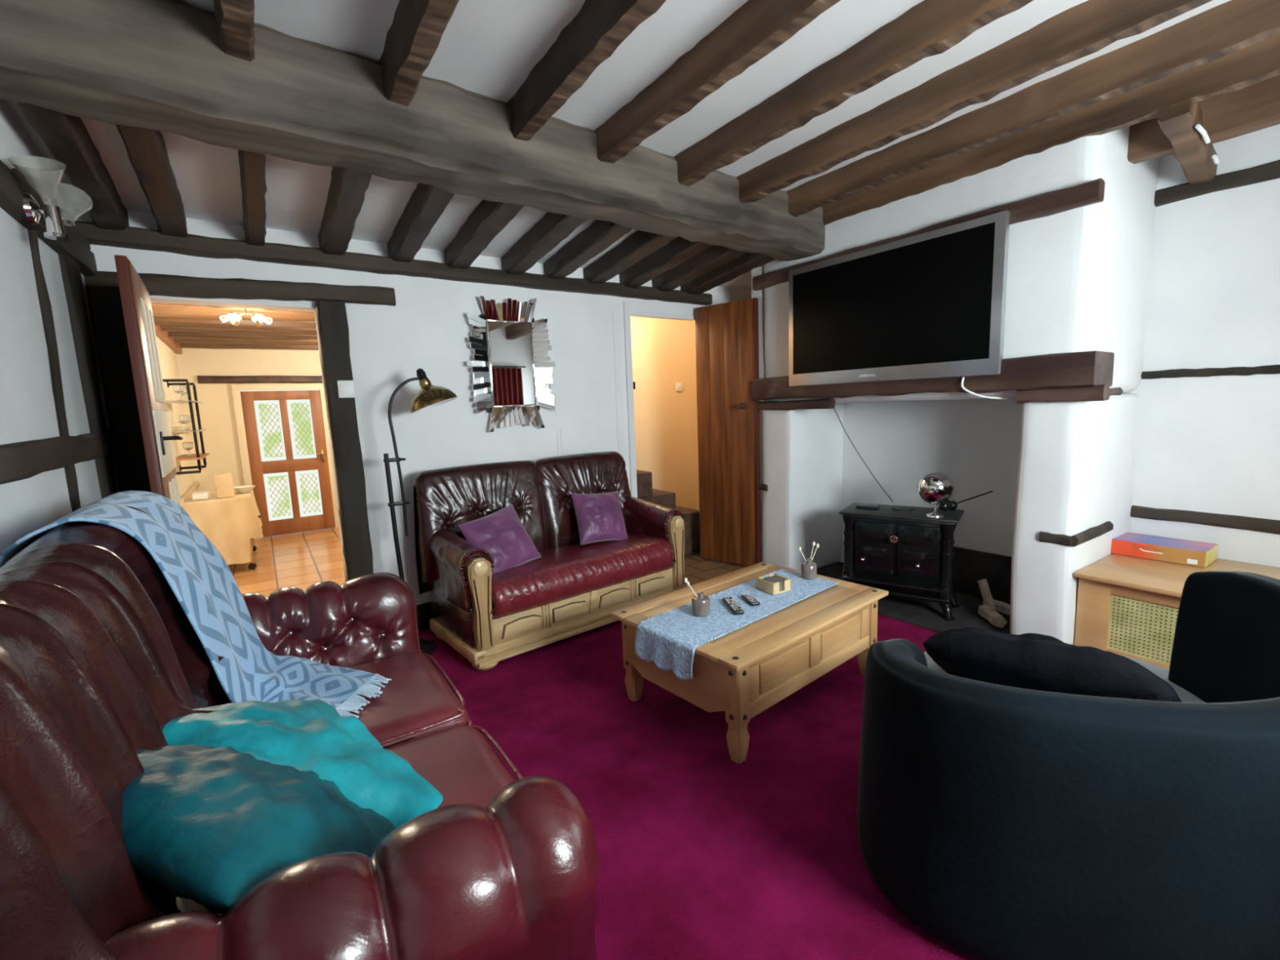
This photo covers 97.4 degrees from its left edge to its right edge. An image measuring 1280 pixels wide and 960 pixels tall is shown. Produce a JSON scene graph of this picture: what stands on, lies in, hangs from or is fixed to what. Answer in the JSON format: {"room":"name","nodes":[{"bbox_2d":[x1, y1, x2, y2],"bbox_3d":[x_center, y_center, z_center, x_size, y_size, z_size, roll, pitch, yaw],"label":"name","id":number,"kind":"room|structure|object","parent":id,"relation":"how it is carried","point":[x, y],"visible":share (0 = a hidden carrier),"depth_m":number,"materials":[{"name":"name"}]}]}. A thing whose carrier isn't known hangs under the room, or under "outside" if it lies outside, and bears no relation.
{"room":"living room","nodes":[
{"label":"living room","id":0,"kind":"room"},
{"bbox_2d":[0,99,119,555],"bbox_3d":[-1.334,-0.054,0.773,0.140,2.900,5.180,-7,9,-34],"label":"wall","id":1,"kind":"structure","parent":0,"point":[28,412],"depth_m":1.89,"materials":[{"name":"paint"}]},
{"bbox_2d":[0,160,97,276],"bbox_3d":[-1.349,-0.826,0.800,0.061,0.141,4.780,-7,9,-34],"label":"trim","id":2,"kind":"structure","parent":1,"relation":"attached to","point":[12,188],"depth_m":1.99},
{"bbox_2d":[8,155,93,240],"bbox_3d":[-2.005,-0.935,1.933,0.140,0.244,0.456,-7,9,-34],"label":"wall light","id":3,"kind":"object","parent":1,"relation":"attached to","point":[64,203],"visible":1,"depth_m":1.85,"materials":[{"name":"silver metal"}]},
{"bbox_2d":[27,229,80,511],"bbox_3d":[-2.100,0.149,2.094,0.045,2.202,0.173,-7,9,-34],"label":"trim","id":4,"kind":"structure","parent":1,"relation":"attached to","point":[42,292],"depth_m":2.04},
{"bbox_2d":[0,431,119,484],"bbox_3d":[-1.314,0.030,0.899,0.054,0.135,4.750,-7,9,-34],"label":"trim","id":5,"kind":"structure","parent":1,"relation":"attached to","point":[20,460],"depth_m":1.83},
{"bbox_2d":[57,253,118,497],"bbox_3d":[-2.427,0.097,2.576,0.050,2.209,0.298,-7,9,-34],"label":"trim","id":6,"kind":"structure","parent":1,"relation":"attached to","point":[70,269],"depth_m":2.43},
{"bbox_2d":[155,336,194,496],"bbox_3d":[-4.071,-0.283,4.712,0.153,2.504,4.424,-7,9,-34],"label":"wall","id":7,"kind":"structure","parent":0,"point":[168,362],"depth_m":5.57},
{"bbox_2d":[162,378,209,475],"bbox_3d":[-4.171,-0.491,5.165,0.240,0.860,0.850,-7,9,-34],"label":"shelf","id":8,"kind":"object","parent":7,"relation":"attached to","point":[197,456],"visible":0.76,"depth_m":4.98,"materials":[{"name":"black metal"}]},
{"bbox_2d":[176,347,322,490],"bbox_3d":[-4.171,-0.604,7.116,2.700,2.500,0.100,-7,9,-34],"label":"wall","id":9,"kind":"structure","parent":0,"point":[216,411],"depth_m":6.57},
{"bbox_2d":[197,375,322,383],"bbox_3d":[-4.073,-1.258,7.025,2.300,0.103,0.061,-7,9,-34],"label":"trim","id":10,"kind":"structure","parent":9,"relation":"attached to","point":[201,379],"depth_m":6.68,"materials":[{"name":"brown wood"}]},
{"bbox_2d":[231,383,338,538],"bbox_3d":[-4.337,-0.249,6.963,0.980,1.850,0.070,-7,9,-34],"label":"door frame","id":11,"kind":"structure","parent":9,"relation":"in","point":[236,388],"depth_m":6.71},
{"bbox_2d":[240,390,335,537],"bbox_3d":[-4.312,-0.210,6.932,0.820,1.760,0.138,-7,9,-34],"label":"glazed door","id":12,"kind":"structure","parent":11,"relation":"attached to","point":[285,433],"depth_m":6.94,"materials":[{"name":"brown wood"}]},
{"bbox_2d":[257,403,284,457],"bbox_3d":[-4.470,-0.598,6.818,0.195,0.650,0.003,-7,9,-34],"label":"window pane","id":13,"kind":"object","parent":12,"relation":"attached to","point":[270,422],"depth_m":6.82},
{"bbox_2d":[267,475,291,517],"bbox_3d":[-4.439,0.200,6.926,0.195,0.500,0.003,-7,9,-34],"label":"window pane","id":14,"kind":"object","parent":12,"relation":"attached to","point":[279,488],"depth_m":6.92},
{"bbox_2d":[290,402,314,455],"bbox_3d":[-4.199,-0.632,6.999,0.190,0.650,0.003,-7,9,-34],"label":"window pane","id":15,"kind":"object","parent":12,"relation":"attached to","point":[302,424],"depth_m":7.00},
{"bbox_2d":[298,472,320,513],"bbox_3d":[-4.169,0.165,7.107,0.190,0.500,0.003,-7,9,-34],"label":"window pane","id":16,"kind":"object","parent":12,"relation":"attached to","point":[309,483],"depth_m":7.10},
{"bbox_2d":[6,100,751,289],"bbox_3d":[-0.395,-1.622,3.626,5.155,0.230,1.299,-8,10,-36],"label":"ceiling","id":17,"kind":"structure","parent":0,"point":[207,176],"depth_m":2.77,"materials":[{"name":"paint"}]},
{"bbox_2d":[15,102,128,230],"bbox_3d":[-2.225,-1.263,2.232,0.124,0.251,1.184,-7,9,-34],"label":"joist","id":18,"kind":"object","parent":17,"relation":"attached to","point":[66,138],"visible":0.68,"depth_m":2.14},
{"bbox_2d":[115,124,187,237],"bbox_3d":[-2.042,-1.289,2.371,0.119,0.249,1.175,-7,9,-34],"label":"joist","id":19,"kind":"object","parent":17,"relation":"attached to","point":[146,148],"visible":0.76,"depth_m":2.28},
{"bbox_2d":[238,150,266,246],"bbox_3d":[-1.771,-1.326,2.575,0.094,0.250,1.163,-7,9,-34],"label":"joist","id":20,"kind":"object","parent":17,"relation":"attached to","point":[252,165],"visible":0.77,"depth_m":2.50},
{"bbox_2d":[318,166,372,255],"bbox_3d":[-1.477,-1.367,2.797,0.130,0.260,1.150,-7,9,-34],"label":"joist","id":21,"kind":"object","parent":17,"relation":"attached to","point":[348,188],"visible":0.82,"depth_m":2.72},
{"bbox_2d":[386,182,454,262],"bbox_3d":[-1.183,-1.410,3.019,0.129,0.249,1.138,-7,9,-34],"label":"joist","id":22,"kind":"object","parent":17,"relation":"attached to","point":[427,203],"visible":0.8,"depth_m":2.97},
{"bbox_2d":[444,199,524,269],"bbox_3d":[-0.907,-1.451,3.228,0.141,0.247,1.126,-7,9,-34],"label":"joist","id":23,"kind":"object","parent":17,"relation":"attached to","point":[488,219],"visible":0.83,"depth_m":3.18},
{"bbox_2d":[501,211,587,275],"bbox_3d":[-0.597,-1.491,3.462,0.139,0.245,1.112,-7,9,-34],"label":"joist","id":24,"kind":"object","parent":17,"relation":"attached to","point":[549,231],"visible":0.8,"depth_m":3.42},
{"bbox_2d":[542,219,632,279],"bbox_3d":[-0.343,-1.528,3.655,0.141,0.250,1.101,-7,9,-34],"label":"joist","id":25,"kind":"object","parent":17,"relation":"attached to","point":[600,235],"visible":0.8,"depth_m":3.62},
{"bbox_2d":[582,230,679,284],"bbox_3d":[-0.071,-1.561,3.859,0.141,0.250,1.089,-7,9,-34],"label":"joist","id":26,"kind":"object","parent":17,"relation":"attached to","point":[640,244],"visible":0.79,"depth_m":3.85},
{"bbox_2d":[618,236,713,288],"bbox_3d":[0.191,-1.600,4.058,0.142,0.254,1.078,-7,9,-34],"label":"joist","id":27,"kind":"object","parent":17,"relation":"attached to","point":[679,250],"visible":0.74,"depth_m":4.04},
{"bbox_2d":[651,244,746,291],"bbox_3d":[0.453,-1.639,4.255,0.151,0.254,1.066,-7,9,-34],"label":"joist","id":28,"kind":"object","parent":17,"relation":"attached to","point":[714,256],"visible":0.63,"depth_m":4.23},
{"bbox_2d":[680,252,775,295],"bbox_3d":[0.707,-1.676,4.447,0.168,0.249,1.056,-7,9,-34],"label":"joist","id":29,"kind":"object","parent":17,"relation":"attached to","point":[727,272],"visible":0.66,"depth_m":4.42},
{"bbox_2d":[76,210,751,604],"bbox_3d":[-0.728,-0.409,4.266,4.809,2.620,0.140,-8,10,-36],"label":"wall","id":30,"kind":"structure","parent":0,"point":[428,328],"depth_m":3.68,"materials":[{"name":"paint"}]},
{"bbox_2d":[85,284,151,492],"bbox_3d":[-2.525,0.110,2.876,0.178,2.100,0.131,-7,9,-34],"label":"trim","id":31,"kind":"structure","parent":30,"relation":"attached to","point":[106,313],"depth_m":2.73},
{"bbox_2d":[114,254,182,506],"bbox_3d":[-2.174,0.117,2.655,0.117,2.080,0.746,-8,9,-35],"label":"panelled door","id":32,"kind":"structure","parent":30,"relation":"in","point":[154,417],"depth_m":2.31,"materials":[{"name":"brown wood"}]},
{"bbox_2d":[84,271,395,306],"bbox_3d":[-2.084,-1.041,3.089,1.394,0.144,0.073,-8,10,-36],"label":"trim","id":33,"kind":"structure","parent":30,"relation":"attached to","point":[164,285],"depth_m":3.04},
{"bbox_2d":[315,300,373,581],"bbox_3d":[-1.780,0.005,3.441,0.158,2.100,0.184,-7,9,-34],"label":"wooden post","id":34,"kind":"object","parent":30,"relation":"attached to","point":[331,321],"depth_m":3.34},
{"bbox_2d":[74,220,712,305],"bbox_3d":[-1.017,-1.384,3.833,4.053,0.102,0.109,-8,10,-36],"label":"ceiling beam","id":35,"kind":"structure","parent":30,"relation":"attached to","point":[131,237],"depth_m":3.29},
{"bbox_2d":[416,601,433,631],"bbox_3d":[-0.852,0.835,4.211,2.072,0.180,0.015,-8,10,-36],"label":"baseboard","id":36,"kind":"structure","parent":30,"relation":"attached to","point":[424,611],"depth_m":3.77,"materials":[{"name":"black wood"}]},
{"bbox_2d":[466,296,555,431],"bbox_3d":[-0.900,-0.813,3.953,0.656,0.923,0.071,-8,10,-36],"label":"wall mirror","id":37,"kind":"object","parent":30,"relation":"attached to","point":[508,348],"visible":1,"depth_m":3.94,"materials":[{"name":"silver mirror"}]},
{"bbox_2d":[622,300,694,497],"bbox_3d":[0.186,-0.356,4.927,0.770,2.270,0.170,-7,9,-34],"label":"door frame","id":38,"kind":"structure","parent":30,"relation":"in","point":[628,313],"depth_m":4.63,"materials":[{"name":"white paint"}]},
{"bbox_2d":[694,297,760,565],"bbox_3d":[0.733,-0.372,4.850,0.606,2.240,0.119,5,10,41],"label":"door","id":39,"kind":"structure","parent":38,"relation":"attached to","point":[727,352],"depth_m":4.84,"materials":[{"name":"brown wood"}]},
{"bbox_2d":[227,527,982,959],"bbox_3d":[-0.174,0.933,4.330,6.100,0.104,9.650,-7,9,-34],"label":"floor","id":40,"kind":"structure","parent":0,"point":[704,855],"depth_m":2.12,"materials":[{"name":"carpet"}]},
{"bbox_2d":[182,488,263,569],"bbox_3d":[-4.156,0.494,5.634,0.626,0.722,1.094,-7,9,-34],"label":"trolley","id":41,"kind":"object","parent":40,"relation":"on","point":[232,524],"visible":0.68,"depth_m":5.25,"materials":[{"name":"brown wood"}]},
{"bbox_2d":[214,472,235,497],"bbox_3d":[-3.912,0.051,5.298,0.130,0.220,0.100,-7,9,-34],"label":"storage box","id":42,"kind":"object","parent":41,"relation":"on","point":[224,482],"visible":1,"depth_m":5.26,"materials":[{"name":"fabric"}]},
{"bbox_2d":[0,506,600,959],"bbox_3d":[-0.905,0.678,1.444,1.067,1.179,2.269,-7,9,-34],"label":"leather sofa","id":43,"kind":"object","parent":40,"relation":"on","point":[99,652],"visible":0.66,"depth_m":0.87,"materials":[{"name":"red leather"}]},
{"bbox_2d":[0,490,391,717],"bbox_3d":[-1.339,0.411,1.837,0.904,0.754,0.806,-7,9,-34],"label":"knitted throw","id":44,"kind":"object","parent":43,"relation":"on","point":[203,584],"visible":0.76,"depth_m":1.82,"materials":[{"name":"fabric"}]},
{"bbox_2d":[122,744,395,914],"bbox_3d":[-0.758,0.642,1.067,0.586,0.420,0.430,0,8,18],"label":"cushion","id":45,"kind":"object","parent":43,"relation":"on","point":[206,824],"visible":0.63,"depth_m":0.91,"materials":[{"name":"fabric"}]},
{"bbox_2d":[163,699,443,828],"bbox_3d":[-0.803,0.676,1.313,0.597,0.396,0.495,2,9,27],"label":"cushion","id":46,"kind":"object","parent":43,"relation":"on","point":[302,735],"visible":0.48,"depth_m":1.29,"materials":[{"name":"fabric"}]},
{"bbox_2d":[342,652,470,747],"bbox_3d":[-1.051,0.863,1.979,0.752,0.205,0.683,-7,9,-34],"label":"seat cushion","id":47,"kind":"object","parent":43,"relation":"on","point":[417,701],"depth_m":1.96,"materials":[{"name":"leather"}]},
{"bbox_2d":[386,725,516,808],"bbox_3d":[-0.617,0.933,1.346,0.751,0.202,0.842,-7,9,-34],"label":"seat cushion","id":48,"kind":"object","parent":43,"relation":"on","point":[459,762],"depth_m":1.60,"materials":[{"name":"leather"}]},
{"bbox_2d":[383,368,457,654],"bbox_3d":[-1.317,0.193,3.387,0.526,1.707,0.282,-6,9,-28],"label":"floor lamp","id":49,"kind":"object","parent":40,"relation":"on","point":[429,396],"visible":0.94,"depth_m":3.29,"materials":[{"name":"black metal"}]},
{"bbox_2d":[413,451,686,670],"bbox_3d":[-0.527,0.416,3.802,1.716,1.095,0.758,-8,10,-39],"label":"sofa","id":50,"kind":"object","parent":40,"relation":"on","point":[573,588],"visible":0.91,"depth_m":3.58,"materials":[{"name":"leather"}]},
{"bbox_2d":[413,460,548,595],"bbox_3d":[-1.025,0.294,3.727,0.882,0.795,0.218,-8,10,-39],"label":"cushion","id":51,"kind":"object","parent":50,"relation":"on","point":[445,499],"depth_m":3.62,"materials":[{"name":"leather"}]},
{"bbox_2d":[457,503,541,573],"bbox_3d":[-0.863,0.382,3.495,0.235,0.404,0.462,4,10,37],"label":"cushion","id":52,"kind":"object","parent":50,"relation":"on","point":[501,533],"visible":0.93,"depth_m":3.44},
{"bbox_2d":[465,533,673,618],"bbox_3d":[-0.477,0.589,3.793,1.377,0.231,0.653,-8,10,-39],"label":"seat cushion","id":53,"kind":"object","parent":50,"relation":"on","point":[566,571],"depth_m":3.56,"materials":[{"name":"leather"}]},
{"bbox_2d":[535,451,631,548],"bbox_3d":[-0.392,0.200,4.245,0.813,0.795,0.218,-8,10,-39],"label":"cushion","id":54,"kind":"object","parent":50,"relation":"on","point":[593,473],"depth_m":4.07,"materials":[{"name":"leather"}]},
{"bbox_2d":[570,491,627,545],"bbox_3d":[-0.287,0.266,4.042,0.401,0.375,0.230,-6,9,-26],"label":"cushion","id":55,"kind":"object","parent":50,"relation":"on","point":[599,517],"visible":1,"depth_m":3.97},
{"bbox_2d":[636,470,700,555],"bbox_3d":[-0.008,0.289,5.540,1.310,0.838,0.850,-7,9,-34],"label":"staircase","id":56,"kind":"structure","parent":40,"relation":"on","point":[646,492],"depth_m":5.25,"materials":[{"name":"wood"}]},
{"bbox_2d":[609,561,888,764],"bbox_3d":[0.572,0.828,2.840,1.190,0.456,0.800,-9,10,-39],"label":"coffee table","id":57,"kind":"object","parent":40,"relation":"on","point":[742,673],"visible":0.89,"depth_m":2.52,"materials":[{"name":"brown wood"}]},
{"bbox_2d":[635,568,839,680],"bbox_3d":[0.524,0.679,2.799,1.171,0.159,0.398,-9,10,-39],"label":"table runner","id":58,"kind":"object","parent":57,"relation":"on","point":[670,639],"visible":0.8,"depth_m":2.56,"materials":[{"name":"blue fabric"}]},
{"bbox_2d":[684,577,710,617],"bbox_3d":[0.269,0.539,2.621,0.120,0.188,0.084,-7,9,-34],"label":"reed diffuser","id":59,"kind":"object","parent":58,"relation":"on","point":[700,603],"visible":1,"depth_m":2.61,"materials":[{"name":"ceramic"}]},
{"bbox_2d":[756,573,791,595],"bbox_3d":[0.698,0.544,2.937,0.124,0.062,0.124,-7,9,-30],"label":"holder","id":60,"kind":"object","parent":58,"relation":"on","point":[773,584],"visible":1,"depth_m":2.90,"materials":[{"name":"brown wood"}]},
{"bbox_2d":[817,561,1010,633],"bbox_3d":[1.918,0.834,4.076,0.900,0.012,1.800,-7,9,-34],"label":"hearth","id":61,"kind":"object","parent":40,"relation":"on","point":[927,615],"depth_m":3.73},
{"bbox_2d":[839,502,964,621],"bbox_3d":[1.764,0.543,3.837,0.731,0.681,0.460,3,9,35],"label":"wood stove","id":62,"kind":"object","parent":61,"relation":"on","point":[901,551],"visible":0.96,"depth_m":3.71,"materials":[{"name":"metal"}]},
{"bbox_2d":[917,471,954,517],"bbox_3d":[1.893,0.089,3.600,0.210,0.287,0.210,-7,9,-34],"label":"decorative ball","id":63,"kind":"object","parent":62,"relation":"on","point":[935,488],"visible":1,"depth_m":3.53,"materials":[{"name":"silver metal"}]},
{"bbox_2d":[951,546,1013,604],"bbox_3d":[2.401,0.665,3.919,0.040,0.328,0.870,-7,9,-34],"label":"board","id":64,"kind":"object","parent":61,"relation":"on","point":[969,566],"visible":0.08,"depth_m":3.91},
{"bbox_2d":[857,570,1279,959],"bbox_3d":[1.334,0.730,1.780,1.248,0.876,1.143,0,8,15],"label":"armchair","id":65,"kind":"object","parent":40,"relation":"on","point":[1002,822],"visible":0.93,"depth_m":1.32,"materials":[{"name":"black leather"}]},
{"bbox_2d":[922,626,1182,702],"bbox_3d":[1.264,0.603,1.780,0.370,0.276,0.649,-9,10,-43],"label":"cushion","id":66,"kind":"object","parent":65,"relation":"on","point":[1032,661],"visible":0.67,"depth_m":1.64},
{"bbox_2d":[924,651,1204,702],"bbox_3d":[1.389,0.779,1.841,0.939,0.181,1.024,1,8,19],"label":"seat cushion","id":67,"kind":"object","parent":65,"relation":"on","point":[1187,692],"depth_m":1.87,"materials":[{"name":"grey fabric"}]},
{"bbox_2d":[1074,553,1279,669],"bbox_3d":[3.100,0.753,2.591,0.850,0.480,1.585,-7,9,-34],"label":"base cabinet","id":68,"kind":"object","parent":40,"relation":"on","point":[1127,606],"visible":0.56,"depth_m":2.89,"materials":[{"name":"brown wood"}]},
{"bbox_2d":[1106,594,1178,664],"bbox_3d":[2.829,0.796,2.372,0.006,0.295,1.362,-7,9,-34],"label":"grille","id":69,"kind":"object","parent":68,"relation":"attached to","point":[1110,603],"depth_m":2.82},
{"bbox_2d":[1111,532,1218,567],"bbox_3d":[2.969,0.390,3.194,0.254,0.085,0.400,-7,9,-34],"label":"game box","id":70,"kind":"object","parent":68,"relation":"on","point":[1191,553],"visible":1,"depth_m":3.12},
{"bbox_2d":[630,316,699,510],"bbox_3d":[0.193,-0.911,5.552,2.150,3.200,1.120,-7,9,-34],"label":"wall","id":71,"kind":"structure","parent":0,"point":[664,350],"depth_m":6.19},
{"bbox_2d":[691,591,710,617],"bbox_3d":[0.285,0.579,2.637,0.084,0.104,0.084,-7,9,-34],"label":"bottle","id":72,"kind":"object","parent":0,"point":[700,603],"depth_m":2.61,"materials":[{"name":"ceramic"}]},
{"bbox_2d":[181,0,1231,191],"bbox_3d":[1.034,-1.660,1.527,5.250,0.100,4.150,-7,9,-34],"label":"ceiling","id":73,"kind":"structure","parent":0,"point":[489,48],"depth_m":2.16,"materials":[{"name":"paint"}]},
{"bbox_2d":[213,0,255,62],"bbox_3d":[-0.396,-1.347,0.473,0.115,0.181,3.547,-7,9,-34],"label":"joist","id":74,"kind":"object","parent":73,"relation":"attached to","point":[234,19],"visible":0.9,"depth_m":1.75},
{"bbox_2d":[0,0,825,261],"bbox_3d":[-0.384,-1.569,2.842,4.172,0.366,0.343,-8,10,-38],"label":"beam","id":75,"kind":"structure","parent":73,"relation":"attached to","point":[162,65],"depth_m":2.10,"materials":[{"name":"wood"}]},
{"bbox_2d":[378,0,459,106],"bbox_3d":[0.015,-1.403,0.771,0.110,0.180,3.585,-7,9,-34],"label":"joist","id":76,"kind":"object","parent":73,"relation":"attached to","point":[414,36],"visible":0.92,"depth_m":1.89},
{"bbox_2d":[506,0,666,141],"bbox_3d":[0.443,-1.462,1.081,0.116,0.182,3.625,-7,9,-34],"label":"joist","id":77,"kind":"object","parent":73,"relation":"attached to","point":[600,27],"visible":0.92,"depth_m":2.02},
{"bbox_2d":[594,0,840,163],"bbox_3d":[0.821,-1.513,1.355,0.110,0.180,3.660,-7,9,-34],"label":"joist","id":78,"kind":"object","parent":73,"relation":"attached to","point":[757,28],"visible":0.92,"depth_m":2.12,"materials":[{"name":"wood"}]},
{"bbox_2d":[674,0,1033,186],"bbox_3d":[1.248,-1.570,1.665,0.112,0.181,3.700,-7,9,-34],"label":"joist","id":79,"kind":"object","parent":73,"relation":"attached to","point":[930,28],"visible":0.92,"depth_m":2.23,"materials":[{"name":"wood"}]},
{"bbox_2d":[736,0,1212,203],"bbox_3d":[1.659,-1.626,1.962,0.112,0.181,3.738,-7,9,-34],"label":"joist","id":80,"kind":"object","parent":73,"relation":"attached to","point":[1083,29],"visible":0.9,"depth_m":2.31,"materials":[{"name":"wood"}]},
{"bbox_2d":[786,0,1279,217],"bbox_3d":[2.029,-1.679,2.230,0.111,0.182,3.772,-7,9,-34],"label":"joist","id":81,"kind":"object","parent":73,"relation":"attached to","point":[1225,28],"visible":0.94,"depth_m":2.43,"materials":[{"name":"wood"}]},
{"bbox_2d":[821,34,1279,225],"bbox_3d":[2.352,-1.719,2.465,0.114,0.181,3.802,-7,9,-34],"label":"joist","id":82,"kind":"object","parent":73,"relation":"attached to","point":[1258,62],"visible":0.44,"depth_m":2.68,"materials":[{"name":"wood"}]},
{"bbox_2d":[1128,75,1279,164],"bbox_3d":[3.166,-1.639,2.043,0.131,0.249,2.184,-7,9,-34],"label":"joist","id":83,"kind":"object","parent":73,"relation":"attached to","point":[1255,107],"visible":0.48,"depth_m":2.61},
{"bbox_2d":[751,265,766,562],"bbox_3d":[1.382,-0.728,4.985,0.950,2.900,0.120,-7,9,-34],"label":"wall","id":84,"kind":"structure","parent":0,"point":[757,271],"depth_m":4.64,"materials":[{"name":"paint"}]},
{"bbox_2d":[761,403,843,570],"bbox_3d":[1.520,0.039,4.882,1.014,1.404,0.361,-7,9,-34],"label":"wall pier","id":85,"kind":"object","parent":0,"point":[802,450],"visible":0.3,"depth_m":4.61,"materials":[{"name":"paint"}]},
{"bbox_2d":[840,398,1024,562],"bbox_3d":[2.240,0.002,4.205,0.163,1.603,1.805,-7,9,-34],"label":"wall","id":86,"kind":"structure","parent":0,"point":[976,443],"depth_m":4.05,"materials":[{"name":"paint"}]},
{"bbox_2d":[763,125,1161,403],"bbox_3d":[1.998,-1.314,3.925,1.001,1.507,2.225,-7,9,-34],"label":"wall","id":87,"kind":"structure","parent":0,"point":[1078,279],"depth_m":3.00,"materials":[{"name":"paint"}]},
{"bbox_2d":[756,398,835,410],"bbox_3d":[1.183,-0.583,4.379,0.090,0.081,0.740,-7,9,-34],"label":"trim","id":88,"kind":"structure","parent":87,"relation":"attached to","point":[826,403],"depth_m":4.29,"materials":[{"name":"brown wood"}]},
{"bbox_2d":[788,210,1009,386],"bbox_3d":[1.564,-1.066,3.632,0.103,0.850,1.470,-7,9,-34],"label":"television","id":89,"kind":"object","parent":87,"relation":"attached to","point":[931,304],"visible":1,"depth_m":3.44,"materials":[{"name":"metal"}]},
{"bbox_2d":[752,177,1105,290],"bbox_3d":[1.565,-1.481,3.599,0.080,0.116,2.250,-7,9,-34],"label":"trim","id":90,"kind":"structure","parent":87,"relation":"attached to","point":[1049,203],"depth_m":2.92,"materials":[{"name":"brown wood"}]},
{"bbox_2d":[751,351,1114,400],"bbox_3d":[1.661,-0.652,3.725,0.271,0.195,2.280,-7,9,-34],"label":"mantel beam","id":91,"kind":"structure","parent":87,"relation":"attached to","point":[1088,368],"depth_m":3.08,"materials":[{"name":"brown wood"}]},
{"bbox_2d":[1016,384,1110,403],"bbox_3d":[2.176,-0.442,2.909,0.089,0.086,0.381,-7,9,-34],"label":"trim","id":92,"kind":"structure","parent":87,"relation":"attached to","point":[1100,392],"depth_m":2.86,"materials":[{"name":"brown wood"}]},
{"bbox_2d":[1008,393,1142,644],"bbox_3d":[2.587,0.209,3.321,1.011,1.405,0.294,-7,9,-34],"label":"wall pier","id":93,"kind":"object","parent":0,"point":[1077,460],"visible":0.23,"depth_m":3.05,"materials":[{"name":"paint"}]},
{"bbox_2d":[1071,521,1113,546],"bbox_3d":[2.465,0.291,3.069,0.496,0.064,0.049,-7,9,-34],"label":"trim","id":94,"kind":"structure","parent":93,"relation":"attached to","point":[1094,532],"depth_m":3.02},
{"bbox_2d":[1127,124,1279,567],"bbox_3d":[3.658,-0.470,2.446,0.150,2.900,2.400,-7,9,-34],"label":"wall","id":95,"kind":"structure","parent":0,"point":[1211,444],"depth_m":3.06,"materials":[{"name":"paint"}]},
{"bbox_2d":[1157,99,1219,184],"bbox_3d":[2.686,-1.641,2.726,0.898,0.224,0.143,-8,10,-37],"label":"wall lamp","id":96,"kind":"object","parent":95,"relation":"attached to","point":[1182,123],"visible":0.96,"depth_m":2.63,"materials":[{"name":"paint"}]},
{"bbox_2d":[1130,505,1279,534],"bbox_3d":[3.582,0.285,2.562,0.051,0.079,2.140,-7,9,-34],"label":"trim","id":97,"kind":"structure","parent":95,"relation":"attached to","point":[1262,525],"depth_m":3.13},
{"bbox_2d":[1142,364,1279,378],"bbox_3d":[3.174,-0.582,3.003,0.050,0.055,0.800,-7,9,-34],"label":"trim","id":98,"kind":"structure","parent":95,"relation":"attached to","point":[1270,369],"depth_m":3.06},
{"bbox_2d":[1155,160,1279,206],"bbox_3d":[3.502,-1.497,2.325,0.060,0.089,2.160,-7,9,-34],"label":"trim","id":99,"kind":"structure","parent":95,"relation":"attached to","point":[1270,171],"depth_m":2.95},
{"bbox_3d":[-3.034,-1.612,5.223,2.700,0.080,4.310,-7,9,-34],"label":"ceiling","id":100,"kind":"structure","parent":0,"visible":0},
{"bbox_2d":[151,302,315,314],"bbox_3d":[-2.477,-1.400,4.467,2.460,0.169,0.137,-7,9,-34],"label":"joist","id":101,"kind":"object","parent":100,"relation":"attached to","point":[157,304],"visible":0.16,"depth_m":4.09,"materials":[{"name":"brown wood"}]},
{"bbox_2d":[218,308,271,326],"bbox_3d":[-2.905,-1.247,4.141,0.323,0.193,0.298,-7,9,-34],"label":"ceiling spotlight","id":102,"kind":"object","parent":101,"relation":"attached to","point":[235,317],"visible":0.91,"depth_m":4.10,"materials":[{"name":"silver metal"}]},
{"bbox_2d":[151,306,315,322],"bbox_3d":[-2.741,-1.442,4.853,2.460,0.168,0.137,-7,9,-34],"label":"joist","id":103,"kind":"object","parent":100,"relation":"attached to","point":[170,312],"visible":0.13,"depth_m":4.40,"materials":[{"name":"brown wood"}]},
{"bbox_2d":[153,316,316,329],"bbox_3d":[-3.003,-1.484,5.237,2.460,0.170,0.139,-7,9,-34],"label":"joist","id":104,"kind":"object","parent":100,"relation":"attached to","point":[157,320],"visible":0.16,"depth_m":4.85,"materials":[{"name":"brown wood"}]},
{"bbox_2d":[160,324,317,336],"bbox_3d":[-3.267,-1.528,5.624,2.460,0.168,0.141,-7,9,-34],"label":"joist","id":105,"kind":"object","parent":100,"relation":"attached to","point":[204,329],"visible":0.22,"depth_m":5.24,"materials":[{"name":"brown wood"}]},
{"bbox_2d":[167,331,317,341],"bbox_3d":[-3.532,-1.569,6.012,2.460,0.170,0.139,-7,9,-34],"label":"joist","id":106,"kind":"object","parent":100,"relation":"attached to","point":[171,334],"visible":0.22,"depth_m":5.64,"materials":[{"name":"brown wood"}]},
{"bbox_2d":[173,337,318,346],"bbox_3d":[-3.796,-1.615,6.397,2.460,0.173,0.143,-7,9,-34],"label":"joist","id":107,"kind":"object","parent":100,"relation":"attached to","point":[188,340],"visible":0.23,"depth_m":6.04,"materials":[{"name":"brown wood"}]},
{"bbox_2d":[179,342,318,350],"bbox_3d":[-4.061,-1.654,6.786,2.460,0.170,0.140,-7,9,-34],"label":"joist","id":108,"kind":"object","parent":100,"relation":"attached to","point":[221,346],"visible":0.24,"depth_m":6.43,"materials":[{"name":"brown wood"}]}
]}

